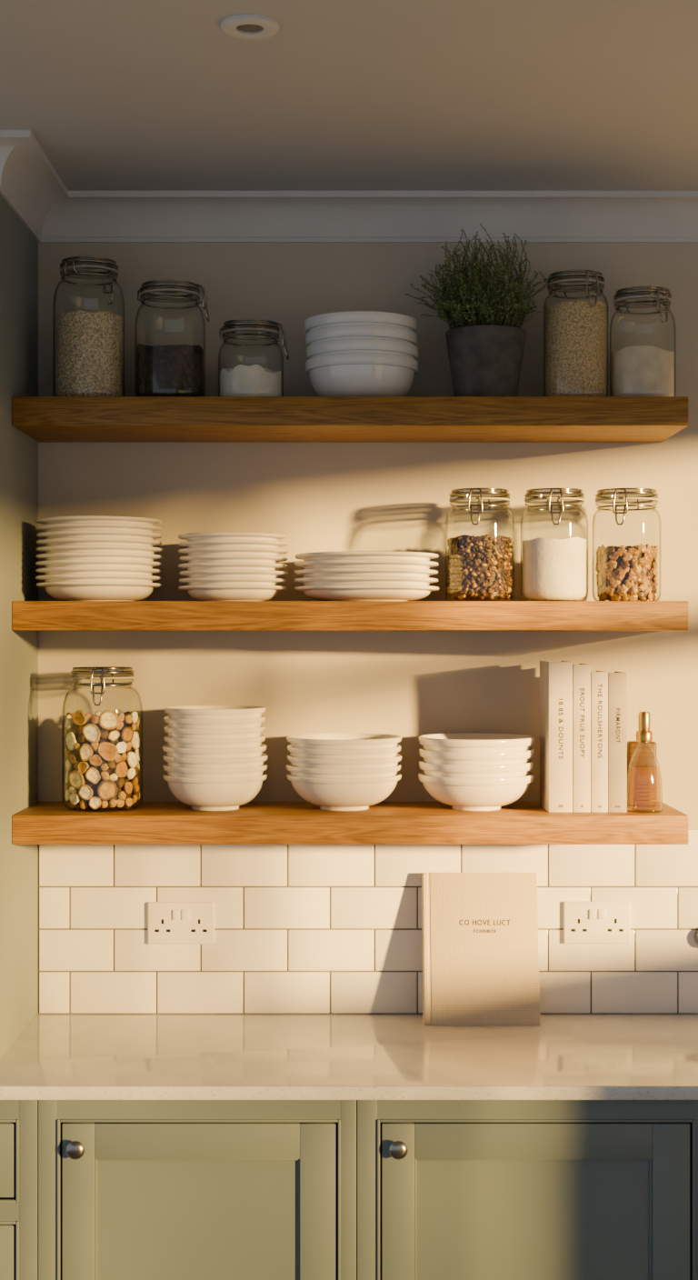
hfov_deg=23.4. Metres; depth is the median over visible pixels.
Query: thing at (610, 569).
nut
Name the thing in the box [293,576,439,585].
dinner plate
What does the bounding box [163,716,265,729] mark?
bowl
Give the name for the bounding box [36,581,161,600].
dinner plate
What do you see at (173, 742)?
bowl
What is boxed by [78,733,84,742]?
nut piece
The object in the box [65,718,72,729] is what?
slice
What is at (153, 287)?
storage jar
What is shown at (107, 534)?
dinner plate
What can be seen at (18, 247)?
wall
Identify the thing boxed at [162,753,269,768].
bowl
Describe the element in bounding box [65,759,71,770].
slice
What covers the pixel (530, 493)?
storage jar
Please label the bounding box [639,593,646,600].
nut
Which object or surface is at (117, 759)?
nut piece
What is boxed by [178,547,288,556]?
dinner plate
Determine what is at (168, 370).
filling
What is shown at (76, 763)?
nut piece
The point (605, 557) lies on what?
nut
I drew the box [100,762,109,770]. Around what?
nut piece
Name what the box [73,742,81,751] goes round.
nut piece
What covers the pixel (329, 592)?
dinner plate
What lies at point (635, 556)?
nut
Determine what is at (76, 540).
dinner plate
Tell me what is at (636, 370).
filling
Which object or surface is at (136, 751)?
slice
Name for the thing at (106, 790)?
slice
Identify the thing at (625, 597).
nut
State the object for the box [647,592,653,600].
nut
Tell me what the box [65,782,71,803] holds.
slice
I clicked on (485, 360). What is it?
pot
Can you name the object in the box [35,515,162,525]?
dinner plate
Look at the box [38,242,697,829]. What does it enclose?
wall
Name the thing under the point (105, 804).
nut piece
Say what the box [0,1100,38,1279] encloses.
base cabinet
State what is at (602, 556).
nut
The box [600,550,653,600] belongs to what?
filling
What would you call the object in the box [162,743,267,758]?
bowl
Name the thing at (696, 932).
wall fitting
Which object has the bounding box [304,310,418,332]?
bowl
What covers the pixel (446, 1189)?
base cabinet
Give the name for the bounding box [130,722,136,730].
nut piece
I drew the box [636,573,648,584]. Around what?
nut
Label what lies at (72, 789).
nut piece
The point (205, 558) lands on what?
dinner plate
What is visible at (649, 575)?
nut
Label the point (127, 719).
slice
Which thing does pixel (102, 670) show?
storage jar
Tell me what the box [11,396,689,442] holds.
floating shelf
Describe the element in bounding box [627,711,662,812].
spray bottle
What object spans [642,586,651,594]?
nut
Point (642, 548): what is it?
nut
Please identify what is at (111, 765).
nut piece
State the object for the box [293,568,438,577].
dinner plate
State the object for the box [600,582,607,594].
nut
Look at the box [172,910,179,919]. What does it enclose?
rocker switch
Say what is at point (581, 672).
book
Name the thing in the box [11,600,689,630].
floating shelf
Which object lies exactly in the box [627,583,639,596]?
nut
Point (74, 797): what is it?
slice
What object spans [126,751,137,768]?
slice
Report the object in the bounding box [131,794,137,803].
nut piece
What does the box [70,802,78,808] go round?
nut piece
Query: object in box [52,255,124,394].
storage jar
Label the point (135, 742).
slice
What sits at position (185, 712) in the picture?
bowl
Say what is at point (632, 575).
nut
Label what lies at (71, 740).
slice
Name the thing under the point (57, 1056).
countertop
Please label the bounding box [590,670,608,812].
book
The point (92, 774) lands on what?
slice
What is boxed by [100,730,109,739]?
nut piece
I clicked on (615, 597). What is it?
nut
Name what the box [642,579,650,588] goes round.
nut
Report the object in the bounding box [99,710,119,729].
slice
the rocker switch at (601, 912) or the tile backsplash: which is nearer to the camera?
the rocker switch at (601, 912)
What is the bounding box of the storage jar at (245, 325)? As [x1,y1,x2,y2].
[218,318,289,396]
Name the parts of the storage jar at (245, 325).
lid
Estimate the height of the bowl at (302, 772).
0.073 m
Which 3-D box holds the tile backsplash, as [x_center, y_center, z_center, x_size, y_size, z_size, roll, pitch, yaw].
[0.753,0.619,3.696,2.873,0.405,0.007,0,0,0]
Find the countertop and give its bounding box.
[0,1013,697,1099]
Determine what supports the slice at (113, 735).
in the storage jar at (102, 670)
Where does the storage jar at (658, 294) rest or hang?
on the floating shelf at (45, 419)
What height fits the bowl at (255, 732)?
0.073 m
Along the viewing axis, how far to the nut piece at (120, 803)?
3.49 m
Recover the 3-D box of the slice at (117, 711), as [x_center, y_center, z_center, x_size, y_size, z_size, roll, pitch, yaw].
[-0.497,0.171,3.618,0.035,0.045,0.011,0,0,17]
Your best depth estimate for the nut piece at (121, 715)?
3.49 m
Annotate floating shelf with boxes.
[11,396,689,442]
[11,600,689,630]
[11,801,689,844]
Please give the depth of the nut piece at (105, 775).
3.48 m
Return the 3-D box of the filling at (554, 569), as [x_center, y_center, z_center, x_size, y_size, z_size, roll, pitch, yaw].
[0.434,-0.150,3.550,0.134,0.133,0.134,0,0,42]
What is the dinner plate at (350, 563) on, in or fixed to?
on the dinner plate at (320, 572)
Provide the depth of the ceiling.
2.95 m
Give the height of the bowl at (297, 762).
0.073 m
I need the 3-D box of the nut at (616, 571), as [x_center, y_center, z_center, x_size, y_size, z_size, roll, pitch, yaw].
[0.560,-0.141,3.498,0.013,0.020,0.014,0,0,-27]
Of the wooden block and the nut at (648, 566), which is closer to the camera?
the nut at (648, 566)
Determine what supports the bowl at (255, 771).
in the bowl at (201, 794)
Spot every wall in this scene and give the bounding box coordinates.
[0,194,38,1059]
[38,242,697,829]
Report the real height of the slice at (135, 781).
0.040 m
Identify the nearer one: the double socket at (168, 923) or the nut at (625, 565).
the nut at (625, 565)
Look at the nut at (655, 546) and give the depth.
3.54 m
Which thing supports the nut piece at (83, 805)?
in the storage jar at (102, 670)
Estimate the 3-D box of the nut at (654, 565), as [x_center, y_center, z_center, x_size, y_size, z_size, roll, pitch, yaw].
[0.640,-0.156,3.526,0.009,0.017,0.019,0,0,31]
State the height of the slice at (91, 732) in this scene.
0.041 m
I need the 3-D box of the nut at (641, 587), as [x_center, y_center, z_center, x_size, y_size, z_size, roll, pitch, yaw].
[0.609,-0.109,3.495,0.024,0.016,0.009,0,0,-20]
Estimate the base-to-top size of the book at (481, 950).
0.321 m
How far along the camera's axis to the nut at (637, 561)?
3.49 m
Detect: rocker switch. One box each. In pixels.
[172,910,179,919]
[181,910,189,919]
[589,909,596,919]
[598,909,605,919]
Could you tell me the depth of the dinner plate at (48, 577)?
3.44 m
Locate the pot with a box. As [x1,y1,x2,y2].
[445,324,526,396]
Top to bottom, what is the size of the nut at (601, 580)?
0.027 m
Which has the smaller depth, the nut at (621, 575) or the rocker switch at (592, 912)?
the nut at (621, 575)
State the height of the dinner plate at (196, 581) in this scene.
0.034 m
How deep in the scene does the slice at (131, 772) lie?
3.51 m
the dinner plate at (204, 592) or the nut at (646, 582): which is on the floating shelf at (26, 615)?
the dinner plate at (204, 592)
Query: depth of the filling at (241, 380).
3.49 m
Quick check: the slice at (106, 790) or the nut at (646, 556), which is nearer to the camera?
the slice at (106, 790)
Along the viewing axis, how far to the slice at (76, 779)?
3.49 m
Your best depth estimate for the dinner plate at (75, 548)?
3.44 m
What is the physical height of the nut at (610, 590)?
0.027 m
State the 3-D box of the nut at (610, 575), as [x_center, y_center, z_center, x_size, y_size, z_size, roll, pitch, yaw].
[0.548,-0.135,3.506,0.022,0.022,0.009,0,0,39]
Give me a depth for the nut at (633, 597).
3.49 m
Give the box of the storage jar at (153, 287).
[134,279,209,396]
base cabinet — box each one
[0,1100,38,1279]
[38,1100,356,1279]
[356,1100,697,1279]
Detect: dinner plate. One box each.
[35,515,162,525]
[35,522,161,532]
[35,559,161,568]
[35,567,161,575]
[35,574,161,582]
[36,530,162,539]
[36,537,161,547]
[36,544,163,554]
[36,551,162,561]
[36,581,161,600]
[178,531,287,540]
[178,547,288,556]
[178,561,287,570]
[178,584,287,600]
[179,540,288,548]
[179,554,287,563]
[179,570,288,578]
[179,577,287,585]
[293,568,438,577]
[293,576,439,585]
[293,584,439,600]
[294,550,439,560]
[294,559,439,569]
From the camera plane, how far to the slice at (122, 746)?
3.49 m
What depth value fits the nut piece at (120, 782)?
3.49 m
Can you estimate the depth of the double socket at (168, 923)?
3.68 m
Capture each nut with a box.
[596,548,601,557]
[596,560,601,570]
[598,576,603,588]
[599,544,606,555]
[600,554,603,563]
[600,566,606,575]
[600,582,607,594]
[601,559,610,569]
[601,593,607,600]
[602,553,609,562]
[602,570,608,579]
[605,545,615,555]
[605,567,614,572]
[606,570,614,579]
[606,585,616,596]
[609,550,619,560]
[609,559,617,569]
[610,577,620,588]
[610,590,621,600]
[613,567,620,575]
[613,569,625,580]
[617,546,627,556]
[617,583,629,595]
[618,565,629,573]
[619,592,629,600]
[620,560,629,569]
[622,551,632,561]
[624,578,634,589]
[627,547,639,554]
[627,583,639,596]
[627,594,638,600]
[628,554,639,562]
[628,568,638,582]
[630,558,639,565]
[631,561,642,576]
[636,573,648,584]
[638,543,646,552]
[638,557,648,565]
[638,583,647,591]
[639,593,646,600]
[641,561,651,569]
[641,565,647,575]
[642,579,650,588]
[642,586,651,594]
[643,551,650,562]
[645,543,651,554]
[646,571,653,579]
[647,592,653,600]
[648,579,653,588]
[650,545,656,558]
[650,551,653,561]
[651,561,656,569]
[653,545,658,554]
[653,568,658,577]
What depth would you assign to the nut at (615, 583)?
3.50 m
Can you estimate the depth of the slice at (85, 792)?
3.48 m
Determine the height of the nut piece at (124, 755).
0.019 m
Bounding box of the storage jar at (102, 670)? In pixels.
[61,666,142,810]
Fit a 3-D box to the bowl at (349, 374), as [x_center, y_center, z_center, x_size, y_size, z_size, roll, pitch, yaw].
[0.027,-0.540,3.550,0.241,0.092,0.241,0,0,-45]
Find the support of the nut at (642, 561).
in the storage jar at (650, 491)
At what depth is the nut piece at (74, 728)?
3.50 m
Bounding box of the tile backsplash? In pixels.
[38,829,697,1013]
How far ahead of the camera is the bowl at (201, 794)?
3.47 m
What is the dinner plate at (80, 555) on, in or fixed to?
on the dinner plate at (85, 563)
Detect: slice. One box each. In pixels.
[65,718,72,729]
[65,731,76,749]
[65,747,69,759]
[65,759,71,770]
[65,770,70,782]
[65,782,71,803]
[65,789,70,800]
[68,753,77,764]
[68,770,84,789]
[70,792,79,804]
[71,710,87,725]
[77,760,89,773]
[78,784,93,799]
[79,743,92,760]
[81,723,100,743]
[85,713,91,723]
[85,767,100,783]
[89,754,101,766]
[89,796,101,809]
[96,779,117,800]
[97,741,118,760]
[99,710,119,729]
[107,730,119,740]
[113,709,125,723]
[114,760,127,777]
[115,741,127,753]
[120,726,133,742]
[123,713,132,724]
[123,781,132,793]
[123,797,133,807]
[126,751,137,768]
[126,767,135,779]
[130,711,138,722]
[130,731,139,749]
[130,775,139,793]
[134,749,139,760]
[135,714,139,729]
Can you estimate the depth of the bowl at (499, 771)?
3.45 m
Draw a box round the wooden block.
[627,740,656,804]
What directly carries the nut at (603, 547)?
in the storage jar at (650, 491)
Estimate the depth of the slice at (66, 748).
3.53 m
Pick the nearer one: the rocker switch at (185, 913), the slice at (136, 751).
the slice at (136, 751)
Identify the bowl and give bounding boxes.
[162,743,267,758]
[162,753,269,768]
[162,763,268,778]
[162,772,267,810]
[163,705,266,719]
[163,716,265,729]
[163,725,265,739]
[163,734,265,748]
[285,762,401,778]
[286,732,402,749]
[286,772,401,810]
[287,744,401,759]
[287,753,402,769]
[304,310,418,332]
[304,325,418,346]
[304,352,419,396]
[305,339,419,359]
[418,771,534,810]
[419,733,535,752]
[419,747,534,765]
[419,759,534,778]
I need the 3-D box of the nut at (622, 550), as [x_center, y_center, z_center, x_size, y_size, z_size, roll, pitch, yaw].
[0.568,-0.184,3.495,0.022,0.021,0.009,0,0,14]
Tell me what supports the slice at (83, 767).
in the storage jar at (102, 670)
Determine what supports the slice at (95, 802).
in the storage jar at (102, 670)
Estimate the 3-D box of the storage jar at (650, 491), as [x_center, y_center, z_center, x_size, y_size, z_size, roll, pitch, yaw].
[0.586,-0.198,3.549,0.144,0.236,0.146,0,0,0]
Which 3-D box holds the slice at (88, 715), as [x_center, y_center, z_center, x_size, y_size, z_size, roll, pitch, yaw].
[-0.562,0.170,3.611,0.024,0.025,0.008,0,0,-34]
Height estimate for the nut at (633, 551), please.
0.021 m
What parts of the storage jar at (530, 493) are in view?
lid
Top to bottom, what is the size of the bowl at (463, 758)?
0.074 m
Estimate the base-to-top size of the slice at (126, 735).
0.034 m
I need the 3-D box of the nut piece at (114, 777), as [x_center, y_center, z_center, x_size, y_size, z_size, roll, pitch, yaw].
[-0.490,0.284,3.487,0.021,0.016,0.013,0,0,-3]
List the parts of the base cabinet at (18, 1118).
drawer, drawer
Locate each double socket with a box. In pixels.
[147,901,214,944]
[563,900,630,943]
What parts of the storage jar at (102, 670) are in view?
lid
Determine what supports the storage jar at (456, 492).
on the floating shelf at (26, 615)
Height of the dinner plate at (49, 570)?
0.040 m
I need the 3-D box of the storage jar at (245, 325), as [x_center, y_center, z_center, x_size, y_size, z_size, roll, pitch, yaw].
[-0.207,-0.581,3.550,0.138,0.173,0.138,0,0,-31]
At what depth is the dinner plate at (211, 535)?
3.46 m
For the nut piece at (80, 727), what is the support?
in the storage jar at (102, 670)
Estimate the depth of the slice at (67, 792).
3.51 m
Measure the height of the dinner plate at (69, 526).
0.040 m
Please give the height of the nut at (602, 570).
0.023 m
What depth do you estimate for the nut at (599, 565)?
3.54 m
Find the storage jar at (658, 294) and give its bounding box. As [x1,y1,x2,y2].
[610,285,676,395]
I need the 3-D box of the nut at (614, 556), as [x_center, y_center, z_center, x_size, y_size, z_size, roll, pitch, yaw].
[0.552,-0.175,3.500,0.026,0.021,0.011,0,0,32]
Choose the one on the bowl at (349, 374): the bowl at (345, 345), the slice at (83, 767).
the bowl at (345, 345)
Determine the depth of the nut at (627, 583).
3.49 m
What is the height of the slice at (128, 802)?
0.022 m
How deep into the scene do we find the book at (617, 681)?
3.46 m
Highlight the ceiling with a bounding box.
[0,0,697,190]
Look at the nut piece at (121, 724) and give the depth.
3.49 m
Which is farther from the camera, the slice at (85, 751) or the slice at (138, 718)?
the slice at (138, 718)
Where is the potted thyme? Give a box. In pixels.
[405,223,553,396]
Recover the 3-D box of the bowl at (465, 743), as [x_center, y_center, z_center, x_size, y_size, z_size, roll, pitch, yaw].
[0.270,0.240,3.550,0.245,0.074,0.245,0,0,10]
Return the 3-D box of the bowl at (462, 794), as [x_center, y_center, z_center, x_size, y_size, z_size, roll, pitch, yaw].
[0.269,0.319,3.550,0.245,0.074,0.245,0,0,23]
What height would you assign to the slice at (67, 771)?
0.041 m
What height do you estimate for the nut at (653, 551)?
0.027 m
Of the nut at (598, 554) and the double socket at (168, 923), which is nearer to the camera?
the nut at (598, 554)
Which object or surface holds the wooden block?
on the floating shelf at (42, 823)
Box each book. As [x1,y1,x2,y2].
[421,872,540,1025]
[540,660,572,812]
[572,663,590,812]
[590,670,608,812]
[608,671,627,812]
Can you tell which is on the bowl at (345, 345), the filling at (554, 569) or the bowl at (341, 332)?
the bowl at (341, 332)
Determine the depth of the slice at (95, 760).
3.47 m
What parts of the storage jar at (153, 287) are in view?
lid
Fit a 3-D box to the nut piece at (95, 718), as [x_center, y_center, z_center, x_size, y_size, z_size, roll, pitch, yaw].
[-0.526,0.164,3.480,0.019,0.019,0.012,0,0,11]
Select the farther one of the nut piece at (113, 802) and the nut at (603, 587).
the nut at (603, 587)
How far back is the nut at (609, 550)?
3.50 m
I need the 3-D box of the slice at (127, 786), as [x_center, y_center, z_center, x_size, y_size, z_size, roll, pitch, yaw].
[-0.461,0.308,3.506,0.008,0.026,0.024,0,0,32]
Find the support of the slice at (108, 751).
in the storage jar at (102, 670)
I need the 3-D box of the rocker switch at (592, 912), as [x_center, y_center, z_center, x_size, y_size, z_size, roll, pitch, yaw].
[0.534,0.601,3.682,0.016,0.022,0.004,0,0,0]
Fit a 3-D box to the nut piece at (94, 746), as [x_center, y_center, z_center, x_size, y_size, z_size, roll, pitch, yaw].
[-0.525,0.221,3.480,0.020,0.023,0.012,0,0,-6]
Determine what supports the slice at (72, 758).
in the storage jar at (102, 670)
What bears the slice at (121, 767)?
in the storage jar at (102, 670)
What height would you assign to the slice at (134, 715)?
0.023 m
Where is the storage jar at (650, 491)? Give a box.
[592,488,661,600]
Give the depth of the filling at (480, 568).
3.49 m
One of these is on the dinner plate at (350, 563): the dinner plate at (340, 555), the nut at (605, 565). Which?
the dinner plate at (340, 555)
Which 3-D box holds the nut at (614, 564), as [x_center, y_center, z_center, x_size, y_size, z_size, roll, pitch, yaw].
[0.550,-0.158,3.502,0.018,0.022,0.009,0,0,36]
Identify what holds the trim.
attached to the wall at (18, 247)
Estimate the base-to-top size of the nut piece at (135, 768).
0.020 m
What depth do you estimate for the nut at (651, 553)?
3.51 m
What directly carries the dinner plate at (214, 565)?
on the dinner plate at (192, 574)
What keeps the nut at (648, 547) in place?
in the storage jar at (650, 491)
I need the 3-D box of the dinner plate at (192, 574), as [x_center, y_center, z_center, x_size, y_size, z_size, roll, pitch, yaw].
[-0.243,-0.127,3.549,0.231,0.034,0.231,0,0,14]
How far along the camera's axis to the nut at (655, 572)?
3.52 m
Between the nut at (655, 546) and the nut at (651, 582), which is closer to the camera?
the nut at (651, 582)
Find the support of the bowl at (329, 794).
on the floating shelf at (42, 823)
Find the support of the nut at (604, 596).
in the storage jar at (650, 491)
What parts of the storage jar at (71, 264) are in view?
lid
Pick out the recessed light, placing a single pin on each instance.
(240, 26)
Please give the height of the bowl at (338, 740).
0.073 m
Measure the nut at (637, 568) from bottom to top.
0.033 m
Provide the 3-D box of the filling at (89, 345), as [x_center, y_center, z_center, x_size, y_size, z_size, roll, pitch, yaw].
[-0.549,-0.593,3.550,0.142,0.187,0.142,0,0,-42]
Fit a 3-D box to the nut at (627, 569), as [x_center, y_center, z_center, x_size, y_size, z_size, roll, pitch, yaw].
[0.571,-0.147,3.494,0.024,0.023,0.010,0,0,14]
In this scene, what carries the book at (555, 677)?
on the floating shelf at (42, 823)
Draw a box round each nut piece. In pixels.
[69,786,77,793]
[70,724,78,733]
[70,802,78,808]
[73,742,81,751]
[73,760,79,769]
[77,725,83,734]
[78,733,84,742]
[80,800,87,809]
[90,714,99,723]
[90,742,99,751]
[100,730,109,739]
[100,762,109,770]
[100,770,109,779]
[100,800,108,808]
[107,760,115,769]
[109,773,117,780]
[109,799,117,807]
[113,753,120,763]
[115,721,123,729]
[116,777,124,788]
[116,799,124,807]
[117,712,124,721]
[118,790,126,799]
[120,752,127,760]
[125,741,131,751]
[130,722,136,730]
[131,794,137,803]
[134,767,139,775]
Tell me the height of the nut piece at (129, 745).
0.023 m
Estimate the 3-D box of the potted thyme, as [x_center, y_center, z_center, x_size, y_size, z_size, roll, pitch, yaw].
[0.282,-0.685,3.538,0.288,0.382,0.295,0,0,-43]
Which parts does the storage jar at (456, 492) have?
lid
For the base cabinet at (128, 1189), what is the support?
on the floor
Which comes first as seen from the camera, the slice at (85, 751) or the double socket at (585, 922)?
the slice at (85, 751)
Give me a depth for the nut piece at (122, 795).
3.49 m
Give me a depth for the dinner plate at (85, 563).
3.44 m
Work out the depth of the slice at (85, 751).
3.48 m
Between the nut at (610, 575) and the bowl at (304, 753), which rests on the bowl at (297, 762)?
the bowl at (304, 753)
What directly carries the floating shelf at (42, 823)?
attached to the wall at (322, 496)
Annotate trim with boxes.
[0,130,697,242]
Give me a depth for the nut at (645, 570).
3.49 m
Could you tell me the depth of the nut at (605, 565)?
3.51 m
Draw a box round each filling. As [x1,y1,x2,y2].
[55,310,122,396]
[71,723,133,808]
[136,343,203,396]
[220,364,281,396]
[446,534,513,600]
[522,537,586,600]
[545,300,606,396]
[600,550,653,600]
[611,345,674,396]
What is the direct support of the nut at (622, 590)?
in the storage jar at (650, 491)
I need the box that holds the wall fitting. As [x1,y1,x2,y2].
[694,929,697,944]
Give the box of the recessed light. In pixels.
[220,14,279,39]
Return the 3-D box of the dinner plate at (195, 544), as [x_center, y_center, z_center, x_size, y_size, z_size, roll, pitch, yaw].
[-0.244,-0.188,3.551,0.230,0.034,0.230,0,0,6]
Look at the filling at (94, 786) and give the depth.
3.50 m
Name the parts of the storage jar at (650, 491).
lid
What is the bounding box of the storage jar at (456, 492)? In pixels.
[445,488,514,600]
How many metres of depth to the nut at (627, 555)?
3.49 m
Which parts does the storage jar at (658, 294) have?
lid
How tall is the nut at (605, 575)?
0.020 m
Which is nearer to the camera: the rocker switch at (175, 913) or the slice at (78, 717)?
the slice at (78, 717)
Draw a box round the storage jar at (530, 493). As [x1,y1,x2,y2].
[520,488,588,600]

